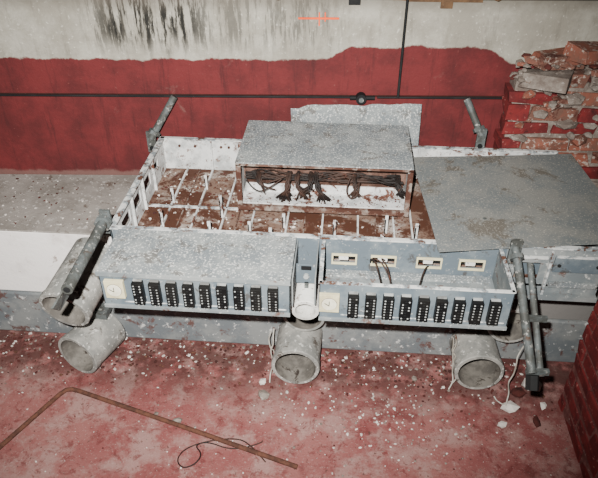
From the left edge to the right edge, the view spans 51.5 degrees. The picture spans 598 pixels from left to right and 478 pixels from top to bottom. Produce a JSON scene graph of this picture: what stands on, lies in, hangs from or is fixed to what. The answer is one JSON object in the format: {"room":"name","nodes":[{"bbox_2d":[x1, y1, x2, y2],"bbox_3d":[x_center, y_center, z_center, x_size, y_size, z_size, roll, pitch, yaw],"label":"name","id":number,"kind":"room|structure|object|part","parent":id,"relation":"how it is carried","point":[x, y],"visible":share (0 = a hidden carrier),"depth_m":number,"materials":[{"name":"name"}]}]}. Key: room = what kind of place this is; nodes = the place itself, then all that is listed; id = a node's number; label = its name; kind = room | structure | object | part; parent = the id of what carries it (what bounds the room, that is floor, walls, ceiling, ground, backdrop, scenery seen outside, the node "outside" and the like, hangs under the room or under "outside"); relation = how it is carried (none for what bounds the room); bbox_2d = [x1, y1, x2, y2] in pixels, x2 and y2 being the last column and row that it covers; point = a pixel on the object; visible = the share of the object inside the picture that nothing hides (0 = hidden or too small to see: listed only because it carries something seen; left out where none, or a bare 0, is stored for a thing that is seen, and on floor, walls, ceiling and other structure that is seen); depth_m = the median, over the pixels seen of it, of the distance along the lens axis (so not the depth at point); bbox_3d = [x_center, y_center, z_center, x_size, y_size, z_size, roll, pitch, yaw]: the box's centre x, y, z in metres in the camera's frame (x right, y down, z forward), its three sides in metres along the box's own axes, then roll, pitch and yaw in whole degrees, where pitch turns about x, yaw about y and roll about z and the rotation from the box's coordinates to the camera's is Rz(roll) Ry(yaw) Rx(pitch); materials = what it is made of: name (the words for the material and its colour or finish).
{"room":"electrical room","nodes":[
{"label":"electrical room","id":0,"kind":"room"},
{"bbox_2d":[0,330,582,477],"bbox_3d":[0.067,0.958,1.744,8.000,0.100,6.700,3,36,4],"label":"floor","id":1,"kind":"structure","parent":0,"point":[118,430],"depth_m":2.12,"materials":[{"name":"red concrete"}]},
{"bbox_2d":[58,314,124,372],"bbox_3d":[-0.768,0.378,2.309,0.173,0.173,0.171,15,39,20],"label":"pipe stub","id":2,"kind":"object","parent":1,"relation":"on","point":[85,347],"visible":0.94,"depth_m":2.27,"materials":[{"name":"grey concrete"}]},
{"bbox_2d":[0,387,297,468],"bbox_3d":[-0.570,0.634,2.084,1.120,0.015,0.366,-2,36,-2],"label":"rod","id":3,"kind":"object","parent":1,"relation":"on","point":[26,423],"visible":1,"depth_m":2.09,"materials":[{"name":"brown metal"}]},
{"bbox_2d":[177,438,265,467],"bbox_3d":[-0.251,0.688,2.013,0.284,0.016,0.099,-3,36,-4],"label":"loose wire","id":4,"kind":"object","parent":1,"relation":"on","point":[209,442],"visible":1,"depth_m":2.03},
{"bbox_2d":[0,332,566,476],"bbox_3d":[-0.158,0.620,2.103,2.084,0.034,0.744,3,36,4],"label":"rubble","id":5,"kind":"object","parent":1,"relation":"on","point":[511,407],"visible":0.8,"depth_m":2.28,"materials":[{"name":"stone"}]},
{"bbox_2d":[0,289,587,361],"bbox_3d":[0.146,0.246,2.464,8.000,0.205,0.330,3,36,4],"label":"plinth","id":6,"kind":"object","parent":1,"relation":"on","point":[19,310],"depth_m":2.35,"materials":[{"name":"grey concrete"}]},
{"bbox_2d":[271,321,322,383],"bbox_3d":[-0.005,0.405,2.272,0.175,0.173,0.186,3,36,4],"label":"pipe stub","id":7,"kind":"object","parent":1,"relation":"on","point":[296,356],"visible":0.97,"depth_m":2.24,"materials":[{"name":"grey concrete"}]},
{"bbox_2d":[268,329,274,382],"bbox_3d":[-0.099,0.420,2.233,0.024,0.164,0.113,-1,36,-1],"label":"cord","id":8,"kind":"object","parent":7,"relation":"attached to","point":[270,346],"visible":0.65,"depth_m":2.24,"materials":[{"name":"grey plastic"}]},
{"bbox_2d":[283,305,324,330],"bbox_3d":[0.021,0.241,2.200,0.157,0.156,0.095,3,36,4],"label":"pipe stub","id":9,"kind":"object","parent":7,"relation":"on","point":[292,321],"visible":0.27,"depth_m":2.21,"materials":[{"name":"grey concrete"}]},
{"bbox_2d":[449,328,504,388],"bbox_3d":[0.639,0.427,2.241,0.173,0.173,0.158,3,36,4],"label":"pipe stub","id":10,"kind":"object","parent":1,"relation":"on","point":[478,364],"visible":0.94,"depth_m":2.22,"materials":[{"name":"grey concrete"}]},
{"bbox_2d":[448,335,523,405],"bbox_3d":[0.630,0.443,2.152,0.235,0.240,0.094,17,39,22],"label":"cord","id":11,"kind":"object","parent":10,"relation":"attached to","point":[453,347],"visible":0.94,"depth_m":2.19,"materials":[{"name":"grey plastic"}]},
{"bbox_2d":[0,0,597,174],"bbox_3d":[-0.080,-0.441,2.585,7.000,1.175,0.380,1,36,1],"label":"wall","id":12,"kind":"structure","parent":0,"point":[88,47],"depth_m":2.22,"materials":[{"name":"red paint"}]},
{"bbox_2d":[0,92,501,104],"bbox_3d":[-1.283,-0.528,2.288,4.400,0.038,0.035,1,36,1],"label":"conduit","id":13,"kind":"object","parent":12,"relation":"attached to","point":[360,97],"visible":0.89,"depth_m":2.28,"materials":[{"name":"metal"}]},
{"bbox_2d":[298,12,338,25],"bbox_3d":[0.067,-0.751,2.119,0.140,0.045,0.004,1,36,1],"label":"tape","id":14,"kind":"object","parent":12,"relation":"attached to","point":[319,17],"visible":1,"depth_m":2.12,"materials":[{"name":"plastic"}]},
{"bbox_2d":[397,0,408,97],"bbox_3d":[0.362,-0.658,2.169,0.010,0.345,0.010,1,36,1],"label":"vertical conduit","id":15,"kind":"object","parent":12,"relation":"attached to","point":[407,1],"visible":1,"depth_m":2.16,"materials":[{"name":"black metal"}]},
{"bbox_2d":[349,0,500,8],"bbox_3d":[0.316,-0.894,2.200,3.206,0.060,0.330,1,36,1],"label":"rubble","id":16,"kind":"object","parent":12,"relation":"on","point":[445,4],"visible":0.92,"depth_m":2.08,"materials":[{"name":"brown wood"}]},
{"bbox_2d":[0,174,597,320],"bbox_3d":[-1.341,-0.086,2.499,5.000,0.287,0.527,3,36,4],"label":"concrete ledge","id":17,"kind":"structure","parent":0,"point":[31,254],"depth_m":2.28,"materials":[{"name":"grey concrete"}]},
{"bbox_2d":[0,177,136,226],"bbox_3d":[-1.018,-0.150,2.340,0.862,0.007,0.356,3,36,4],"label":"debris","id":18,"kind":"object","parent":17,"relation":"on","point":[43,177],"visible":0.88,"depth_m":2.33,"materials":[{"name":"stone"}]},
{"bbox_2d":[38,237,111,325],"bbox_3d":[-0.737,0.188,2.130,0.175,0.332,0.280,8,37,11],"label":"pipe stub","id":19,"kind":"object","parent":17,"relation":"attached to","point":[83,305],"visible":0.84,"depth_m":2.05,"materials":[{"name":"concrete"}]},
{"bbox_2d":[51,94,597,390],"bbox_3d":[0.200,-0.075,1.973,1.611,0.403,1.053,3,36,4],"label":"control console","id":20,"kind":"object","parent":17,"relation":"on","point":[394,231],"visible":1,"depth_m":1.87,"materials":[{"name":"grey paint"}]},
{"bbox_3d":[-0.599,0.059,1.744,0.059,0.105,0.370,3,36,4],"label":"rod","id":21,"kind":"part","parent":20,"relation":"part of","materials":[{"name":"metal"}]},
{"bbox_3d":[-0.503,-0.426,2.289,0.133,0.208,0.044,-16,39,-21],"label":"rod","id":22,"kind":"part","parent":20,"relation":"part of","materials":[{"name":"metal"}]},
{"bbox_2d":[109,136,597,302],"bbox_3d":[0.182,-0.098,2.110,1.474,0.187,0.627,3,36,4],"label":"tray","id":23,"kind":"object","parent":20,"relation":"on","point":[477,197],"depth_m":2.06,"materials":[{"name":"grey paint"}]},
{"bbox_3d":[0.639,-0.421,2.262,0.045,0.173,0.114,-18,40,-23],"label":"rod","id":24,"kind":"part","parent":20,"relation":"part of","materials":[{"name":"metal"}]},
{"bbox_3d":[0.639,0.206,1.700,0.081,0.268,0.344,0,36,0],"label":"rod","id":25,"kind":"part","parent":20,"relation":"part of","materials":[{"name":"metal"}]},
{"bbox_2d":[291,104,421,144],"bbox_3d":[0.211,-0.355,2.341,0.482,0.334,0.014,1,36,2],"label":"metal sheet","id":26,"kind":"object","parent":17,"relation":"on","point":[380,114],"visible":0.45,"depth_m":2.27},
{"bbox_2d":[488,299,532,342],"bbox_3d":[0.729,0.274,2.155,0.156,0.156,0.090,5,36,6],"label":"pipe stub","id":27,"kind":"object","parent":17,"relation":"attached to","point":[513,333],"visible":0.34,"depth_m":2.17,"materials":[{"name":"grey concrete"}]},
{"bbox_2d":[493,41,597,187],"bbox_3d":[1.101,-0.414,2.219,0.742,0.571,0.209,3,36,4],"label":"brick wall","id":28,"kind":"structure","parent":0,"point":[552,105],"depth_m":2.18,"materials":[{"name":"red brick"}]},
{"bbox_2d":[558,301,597,477],"bbox_3d":[1.049,0.656,1.583,0.369,0.582,1.059,3,36,4],"label":"brick wall stub","id":29,"kind":"structure","parent":0,"point":[578,403],"depth_m":1.95,"materials":[{"name":"red brick"}]}
]}

